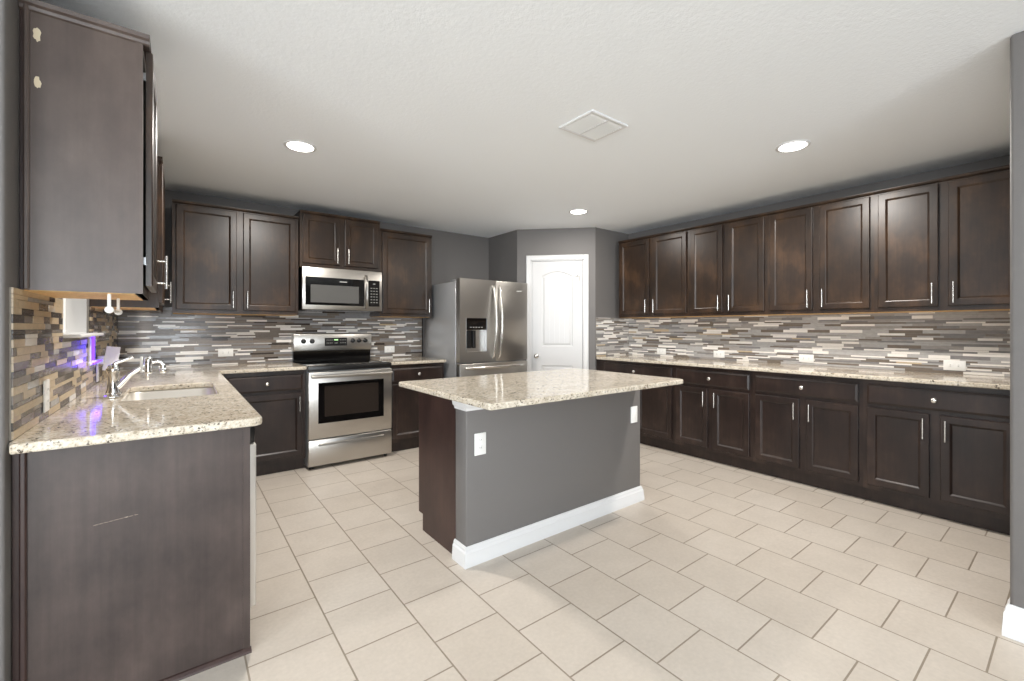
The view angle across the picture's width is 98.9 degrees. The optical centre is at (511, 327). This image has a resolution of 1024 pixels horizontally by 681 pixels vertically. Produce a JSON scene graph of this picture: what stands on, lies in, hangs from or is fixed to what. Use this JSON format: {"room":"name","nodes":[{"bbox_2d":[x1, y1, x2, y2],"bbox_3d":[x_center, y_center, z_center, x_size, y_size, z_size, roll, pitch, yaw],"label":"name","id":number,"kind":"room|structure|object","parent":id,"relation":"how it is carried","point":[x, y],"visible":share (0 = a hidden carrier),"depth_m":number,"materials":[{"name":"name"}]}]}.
{"room":"kitchen","nodes":[
{"label":"kitchen","id":0,"kind":"room"},
{"bbox_2d":[0,0,88,680],"bbox_3d":[-4.016,0.030,1.146,4.200,2.440,2.890,0,0,-37],"label":"wall","id":1,"kind":"structure","parent":0,"point":[9,9],"depth_m":1.28,"materials":[{"name":"grey paint"}]},
{"bbox_2d":[9,287,117,440],"bbox_3d":[-2.351,0.107,2.433,0.008,0.458,2.841,0,0,-37],"label":"mosaic tile","id":2,"kind":"structure","parent":1,"relation":"attached to","point":[39,352],"depth_m":1.60,"materials":[{"name":"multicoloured tile"}]},
{"bbox_2d":[43,379,49,412],"bbox_3d":[-1.720,0.250,1.619,0.008,0.117,0.072,0,0,-37],"label":"wall outlet","id":3,"kind":"object","parent":2,"relation":"attached to","point":[46,383],"visible":1,"depth_m":1.61,"materials":[{"name":"white plastic"}]},
{"bbox_2d":[96,363,98,381],"bbox_3d":[-2.502,0.265,2.645,0.008,0.117,0.072,0,0,-37],"label":"wall outlet","id":4,"kind":"object","parent":2,"relation":"attached to","point":[97,364],"visible":0.9,"depth_m":2.62,"materials":[{"name":"white plastic"}]},
{"bbox_2d":[87,336,120,369],"bbox_3d":[-2.388,0.154,2.574,0.102,0.229,0.450,0,0,-37],"label":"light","id":5,"kind":"object","parent":2,"relation":"attached to","point":[112,353],"visible":0.84,"depth_m":2.70,"materials":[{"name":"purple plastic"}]},
{"bbox_2d":[63,298,103,337],"bbox_3d":[-2.172,-0.427,2.129,0.205,0.945,0.720,0,0,-37],"label":"window","id":6,"kind":"structure","parent":1,"relation":"in","point":[74,310],"depth_m":2.36,"materials":[{"name":"white paint"}]},
{"bbox_2d":[18,0,167,300],"bbox_3d":[-1.545,-0.582,1.669,0.362,0.923,0.487,0,0,-37],"label":"upper cabinet","id":7,"kind":"object","parent":1,"relation":"attached to","point":[88,95],"visible":0.99,"depth_m":1.47,"materials":[{"name":"brown wood"}]},
{"bbox_2d":[104,294,121,314],"bbox_3d":[-1.495,-0.086,1.646,0.025,0.068,0.300,0,0,-37],"label":"paper towel holder","id":8,"kind":"object","parent":7,"relation":"attached to","point":[108,309],"visible":1,"depth_m":1.53,"materials":[{"name":"white plastic"}]},
{"bbox_2d":[89,156,171,312],"bbox_3d":[-2.564,-0.581,3.006,0.364,0.922,1.070,0,0,-37],"label":"upper cabinet","id":9,"kind":"object","parent":1,"relation":"attached to","point":[156,301],"visible":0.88,"depth_m":2.68,"materials":[{"name":"brown wood"}]},
{"bbox_2d":[117,189,488,366],"bbox_3d":[-1.294,0.030,5.111,5.175,2.440,0.120,0,0,-37],"label":"wall","id":10,"kind":"structure","parent":0,"point":[454,255],"depth_m":5.33,"materials":[{"name":"grey paint"}]},
{"bbox_2d":[172,199,298,315],"bbox_3d":[-2.453,-0.581,3.925,0.935,0.922,0.364,0,0,-37],"label":"upper cabinet","id":11,"kind":"object","parent":10,"relation":"attached to","point":[226,260],"visible":1,"depth_m":3.78,"materials":[{"name":"brown wood"}]},
{"bbox_2d":[118,307,421,368],"bbox_3d":[-2.141,0.078,4.385,2.691,0.516,0.008,0,0,-37],"label":"mosaic tile","id":12,"kind":"structure","parent":10,"relation":"attached to","point":[178,340],"depth_m":4.08,"materials":[{"name":"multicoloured tile"}]},
{"bbox_2d":[218,348,232,356],"bbox_3d":[-2.620,0.225,4.009,0.117,0.072,0.008,0,0,-37],"label":"wall outlet","id":13,"kind":"object","parent":12,"relation":"attached to","point":[221,352],"visible":1,"depth_m":4.01,"materials":[{"name":"white plastic"}]},
{"bbox_2d":[385,346,394,352],"bbox_3d":[-1.383,0.240,4.951,0.117,0.072,0.008,0,0,-37],"label":"wall outlet","id":14,"kind":"object","parent":12,"relation":"attached to","point":[387,348],"visible":1,"depth_m":4.95,"materials":[{"name":"white plastic"}]},
{"bbox_2d":[294,209,379,271],"bbox_3d":[-1.764,-0.844,4.440,0.765,0.528,0.378,0,0,-37],"label":"upper cabinet","id":15,"kind":"object","parent":10,"relation":"attached to","point":[325,240],"visible":0.98,"depth_m":4.29,"materials":[{"name":"brown wood"}]},
{"bbox_2d":[298,266,381,312],"bbox_3d":[-1.737,-0.370,4.411,0.758,0.409,0.432,0,0,-37],"label":"microwave","id":16,"kind":"object","parent":10,"relation":"attached to","point":[320,289],"visible":1,"depth_m":4.25,"materials":[{"name":"silver metal"}]},
{"bbox_2d":[370,228,431,317],"bbox_3d":[-1.222,-0.581,4.863,0.600,0.922,0.364,0,0,-37],"label":"upper cabinet","id":17,"kind":"object","parent":10,"relation":"attached to","point":[405,257],"visible":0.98,"depth_m":4.74,"materials":[{"name":"brown wood"}]},
{"bbox_2d":[422,318,422,355],"bbox_3d":[-1.065,0.107,5.203,0.012,0.458,0.012,0,0,-37],"label":"trim","id":18,"kind":"structure","parent":10,"relation":"attached to","point":[422,318],"depth_m":5.20,"materials":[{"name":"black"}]},
{"bbox_2d":[40,0,1023,237],"bbox_3d":[0.453,-1.250,0.477,10.700,0.120,9.610,0,0,-37],"label":"ceiling","id":19,"kind":"structure","parent":0,"point":[441,115],"depth_m":2.27,"materials":[{"name":"white paint"}]},
{"bbox_2d":[284,140,316,152],"bbox_3d":[-1.385,-1.185,2.867,0.196,0.009,0.196,0,0,-37],"label":"recessed light","id":20,"kind":"object","parent":19,"relation":"in","point":[295,145],"visible":1,"depth_m":2.85,"materials":[{"name":"white paint"}]},
{"bbox_2d":[287,142,312,151],"bbox_3d":[-1.385,-1.185,2.867,0.156,0.007,0.156,0,0,-37],"label":"diffuser","id":21,"kind":"object","parent":20,"relation":"attached to","point":[295,146],"depth_m":2.86,"materials":[{"name":"white plastic"}]},
{"bbox_2d":[569,209,587,213],"bbox_3d":[0.679,-1.185,4.473,0.196,0.009,0.196,0,0,-37],"label":"recessed light","id":22,"kind":"object","parent":19,"relation":"in","point":[574,211],"visible":1,"depth_m":4.45,"materials":[{"name":"white paint"}]},
{"bbox_2d":[571,210,585,213],"bbox_3d":[0.679,-1.185,4.473,0.156,0.007,0.156,0,0,-37],"label":"diffuser","id":23,"kind":"object","parent":22,"relation":"attached to","point":[572,211],"depth_m":4.45,"materials":[{"name":"white plastic"}]},
{"bbox_2d":[559,110,627,141],"bbox_3d":[0.479,-1.183,2.581,0.310,0.013,0.265,0,0,-37],"label":"ceiling vent","id":24,"kind":"object","parent":19,"relation":"in","point":[592,125],"visible":1,"depth_m":2.56,"materials":[{"name":"white metal"}]},
{"bbox_2d":[775,140,810,152],"bbox_3d":[1.837,-1.185,2.865,0.196,0.009,0.196,0,0,-37],"label":"recessed light","id":25,"kind":"object","parent":19,"relation":"in","point":[791,146],"visible":1,"depth_m":2.85,"materials":[{"name":"white paint"}]},
{"bbox_2d":[779,142,806,151],"bbox_3d":[1.837,-1.185,2.865,0.156,0.007,0.156,0,0,-37],"label":"diffuser","id":26,"kind":"object","parent":25,"relation":"attached to","point":[788,146],"depth_m":2.86,"materials":[{"name":"white plastic"}]},
{"bbox_2d":[489,227,627,369],"bbox_3d":[0.559,0.030,5.487,1.798,2.440,0.505,0,0,8],"label":"wall","id":27,"kind":"structure","parent":0,"point":[508,251],"depth_m":5.28,"materials":[{"name":"grey paint"}]},
{"bbox_2d":[532,261,581,370],"bbox_3d":[0.538,0.221,5.233,0.600,2.043,0.119,0,0,8],"label":"door","id":28,"kind":"structure","parent":27,"relation":"in","point":[556,285],"depth_m":5.25,"materials":[{"name":"white paint"}]},
{"bbox_2d":[526,254,588,371],"bbox_3d":[0.543,0.190,5.270,0.742,2.121,0.111,0,0,8],"label":"trim","id":29,"kind":"structure","parent":27,"relation":"attached to","point":[580,257],"depth_m":5.21,"materials":[{"name":"white paint"}]},
{"bbox_2d":[596,318,628,355],"bbox_3d":[1.236,0.107,5.362,0.605,0.458,0.008,0,0,-37],"label":"mosaic tile","id":30,"kind":"structure","parent":27,"relation":"attached to","point":[612,334],"depth_m":5.35,"materials":[{"name":"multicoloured tile"}]},
{"bbox_2d":[180,443,1023,680],"bbox_3d":[0.453,1.300,0.477,10.700,0.100,9.610,0,0,-37],"label":"floor","id":31,"kind":"structure","parent":0,"point":[721,572],"depth_m":2.11,"materials":[{"name":"tile"}]},
{"bbox_2d":[12,427,251,680],"bbox_3d":[-1.260,0.808,1.512,0.623,0.883,0.034,0,0,-37],"label":"cabinet end panel","id":32,"kind":"object","parent":31,"relation":"on","point":[131,559],"visible":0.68,"depth_m":1.49,"materials":[{"name":"brown laminate"}]},
{"bbox_2d":[250,426,255,606],"bbox_3d":[-1.435,0.814,1.781,0.615,0.872,0.602,0,0,-37],"label":"dishwasher","id":33,"kind":"object","parent":31,"relation":"on","point":[252,428],"visible":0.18,"depth_m":1.72,"materials":[{"name":"silver metal"}]},
{"bbox_2d":[222,370,304,475],"bbox_3d":[-2.233,0.808,3.906,0.605,0.883,0.656,0,0,-37],"label":"base cabinet","id":34,"kind":"object","parent":31,"relation":"on","point":[278,397],"visible":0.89,"depth_m":3.74,"materials":[{"name":"brown wood"}]},
{"bbox_2d":[291,333,392,469],"bbox_3d":[-1.655,0.655,4.278,0.770,1.190,0.744,0,0,-37],"label":"electric range","id":35,"kind":"object","parent":31,"relation":"on","point":[348,393],"visible":0.95,"depth_m":4.07,"materials":[{"name":"grey metal"}]},
{"bbox_2d":[293,359,391,371],"bbox_3d":[-1.667,0.358,4.293,0.758,0.048,0.640,0,0,-37],"label":"cooktop","id":36,"kind":"object","parent":35,"relation":"in","point":[313,365],"depth_m":4.12,"materials":[{"name":"black glass"}]},
{"bbox_2d":[390,362,443,451],"bbox_3d":[-1.140,0.808,4.739,0.606,0.883,0.656,0,0,-37],"label":"base cabinet","id":37,"kind":"object","parent":31,"relation":"on","point":[405,402],"visible":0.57,"depth_m":4.45,"materials":[{"name":"brown wood"}]},
{"bbox_2d":[371,356,445,364],"bbox_3d":[-1.141,0.351,4.743,0.612,0.030,0.649,0,0,-37],"label":"countertop","id":38,"kind":"structure","parent":37,"relation":"on","point":[396,360],"depth_m":4.61,"materials":[{"name":"beige stone"}]},
{"bbox_2d":[425,278,526,377],"bbox_3d":[-0.400,0.365,5.104,0.905,1.770,0.894,0,0,-37],"label":"refrigerator","id":39,"kind":"object","parent":31,"relation":"on","point":[478,326],"visible":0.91,"depth_m":4.78,"materials":[{"name":"grey metal"}]},
{"bbox_2d":[419,390,643,568],"bbox_3d":[0.171,0.808,2.973,1.543,0.883,0.652,0,0,-37],"label":"kitchen island","id":40,"kind":"object","parent":31,"relation":"on","point":[546,470],"visible":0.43,"depth_m":2.58,"materials":[{"name":"grey paint"}]},
{"bbox_2d":[474,432,485,455],"bbox_3d":[-0.169,0.620,2.343,0.072,0.117,0.008,0,0,-37],"label":"wall outlet","id":41,"kind":"object","parent":40,"relation":"attached to","point":[479,438],"visible":1,"depth_m":2.34,"materials":[{"name":"white plastic"}]},
{"bbox_2d":[399,368,682,409],"bbox_3d":[0.214,0.351,2.809,1.559,0.030,1.020,0,0,-37],"label":"island countertop","id":42,"kind":"structure","parent":40,"relation":"on","point":[506,390],"depth_m":2.54,"materials":[{"name":"beige stone"}]},
{"bbox_2d":[631,406,636,422],"bbox_3d":[0.875,0.620,3.138,0.072,0.117,0.008,0,0,-37],"label":"electrical outlet","id":43,"kind":"object","parent":40,"relation":"attached to","point":[634,408],"visible":1,"depth_m":3.13,"materials":[{"name":"white plastic"}]},
{"bbox_2d":[596,359,677,451],"bbox_3d":[1.525,0.808,4.938,0.656,0.883,1.028,0,0,-37],"label":"base cabinet","id":44,"kind":"object","parent":31,"relation":"on","point":[657,405],"visible":0.44,"depth_m":4.54,"materials":[{"name":"brown wood"}]},
{"bbox_2d":[596,355,1009,389],"bbox_3d":[2.224,0.351,4.028,0.649,0.030,3.323,0,0,-37],"label":"countertop","id":45,"kind":"structure","parent":44,"relation":"on","point":[962,380],"depth_m":3.38,"materials":[{"name":"beige stone"}]},
{"bbox_2d":[675,365,755,471],"bbox_3d":[2.063,0.808,4.232,0.656,0.883,0.748,0,0,-37],"label":"base cabinet","id":46,"kind":"object","parent":31,"relation":"on","point":[714,406],"visible":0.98,"depth_m":4.02,"materials":[{"name":"brown wood"}]},
{"bbox_2d":[753,371,864,498],"bbox_3d":[2.520,0.808,3.631,0.656,0.883,0.762,0,0,-37],"label":"base cabinet","id":47,"kind":"object","parent":31,"relation":"on","point":[808,429],"visible":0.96,"depth_m":3.42,"materials":[{"name":"brown wood"}]},
{"bbox_2d":[863,379,1009,534],"bbox_3d":[2.990,0.808,3.014,0.656,0.883,0.788,0,0,-37],"label":"base cabinet","id":48,"kind":"object","parent":31,"relation":"on","point":[941,451],"visible":0.95,"depth_m":2.85,"materials":[{"name":"brown wood"}]},
{"bbox_3d":[-2.116,0.808,2.662,0.656,0.883,1.600,0,0,-37],"label":"base cabinet","id":49,"kind":"object","parent":31,"relation":"on","visible":0},
{"bbox_2d":[8,362,306,454],"bbox_3d":[-1.823,0.351,2.800,1.292,0.030,2.914,0,0,-37],"label":"countertop","id":50,"kind":"structure","parent":49,"relation":"on","point":[89,419],"depth_m":1.74,"materials":[{"name":"beige stone"}]},
{"bbox_2d":[103,355,166,398],"bbox_3d":[-1.889,0.236,2.206,0.238,0.200,0.170,0,0,-37],"label":"kitchen faucet","id":51,"kind":"object","parent":50,"relation":"on","point":[114,385],"visible":1,"depth_m":2.16,"materials":[{"name":"silver metal"}]},
{"bbox_2d":[124,387,215,400],"bbox_3d":[-1.832,0.464,2.363,0.438,0.194,0.678,0,0,-37],"label":"sink","id":52,"kind":"object","parent":50,"relation":"in","point":[172,393],"visible":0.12,"depth_m":2.60,"materials":[{"name":"silver metal"}]},
{"bbox_2d":[582,155,1009,376],"bbox_3d":[2.183,0.030,4.718,0.120,2.440,4.720,0,0,-37],"label":"wall","id":53,"kind":"structure","parent":0,"point":[1002,160],"depth_m":3.77,"materials":[{"name":"grey paint"}]},
{"bbox_2d":[618,228,690,317],"bbox_3d":[1.667,-0.581,4.996,0.364,0.922,0.912,0,0,-37],"label":"upper cabinet","id":54,"kind":"object","parent":53,"relation":"attached to","point":[653,269],"visible":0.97,"depth_m":4.85,"materials":[{"name":"brown wood"}]},
{"bbox_2d":[688,212,770,316],"bbox_3d":[2.174,-0.581,4.330,0.364,0.922,0.762,0,0,-37],"label":"upper cabinet","id":55,"kind":"object","parent":53,"relation":"attached to","point":[728,259],"visible":0.98,"depth_m":4.20,"materials":[{"name":"brown wood"}]},
{"bbox_2d":[629,310,1009,376],"bbox_3d":[2.483,0.107,4.218,0.008,0.458,3.321,0,0,-37],"label":"mosaic tile","id":56,"kind":"structure","parent":53,"relation":"attached to","point":[915,341],"depth_m":3.73,"materials":[{"name":"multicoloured tile"}]},
{"bbox_2d":[657,348,665,354],"bbox_3d":[1.758,0.275,5.154,0.008,0.072,0.117,0,0,-37],"label":"wall outlet","id":57,"kind":"object","parent":56,"relation":"attached to","point":[659,350],"visible":1,"depth_m":5.15,"materials":[{"name":"white plastic"}]},
{"bbox_2d":[714,351,724,357],"bbox_3d":[2.176,0.275,4.606,0.008,0.072,0.117,0,0,-37],"label":"wall outlet","id":58,"kind":"object","parent":56,"relation":"attached to","point":[720,354],"visible":1,"depth_m":4.60,"materials":[{"name":"white plastic"}]},
{"bbox_2d":[799,354,813,362],"bbox_3d":[2.664,0.275,3.965,0.008,0.072,0.117,0,0,-37],"label":"wall outlet","id":59,"kind":"object","parent":56,"relation":"attached to","point":[802,357],"visible":1,"depth_m":3.96,"materials":[{"name":"white plastic"}]},
{"bbox_2d":[943,360,965,370],"bbox_3d":[3.241,0.275,3.208,0.008,0.072,0.117,0,0,-37],"label":"wall outlet","id":60,"kind":"object","parent":56,"relation":"attached to","point":[947,364],"visible":1,"depth_m":3.21,"materials":[{"name":"white plastic"}]},
{"bbox_2d":[767,191,877,314],"bbox_3d":[2.636,-0.581,3.724,0.364,0.922,0.762,0,0,-37],"label":"upper cabinet","id":61,"kind":"object","parent":53,"relation":"attached to","point":[821,254],"visible":0.99,"depth_m":3.59,"materials":[{"name":"brown wood"}]},
{"bbox_2d":[874,164,1009,312],"bbox_3d":[3.098,-0.581,3.118,0.364,0.922,0.762,0,0,-37],"label":"upper cabinet","id":62,"kind":"object","parent":53,"relation":"attached to","point":[941,244],"visible":0.98,"depth_m":3.04,"materials":[{"name":"brown wood"}]},
{"bbox_2d":[1010,31,1023,608],"bbox_3d":[2.840,0.030,2.327,1.971,2.440,0.120,0,0,-37],"label":"wall","id":63,"kind":"structure","parent":0,"point":[1016,40],"depth_m":1.76,"materials":[{"name":"grey paint"}]},
{"bbox_2d":[1002,598,1023,642],"bbox_3d":[2.532,1.185,2.092,1.236,0.130,0.160,0,0,-37],"label":"baseboard","id":64,"kind":"structure","parent":63,"relation":"attached to","point":[1013,616],"depth_m":1.76,"materials":[{"name":"white paint"}]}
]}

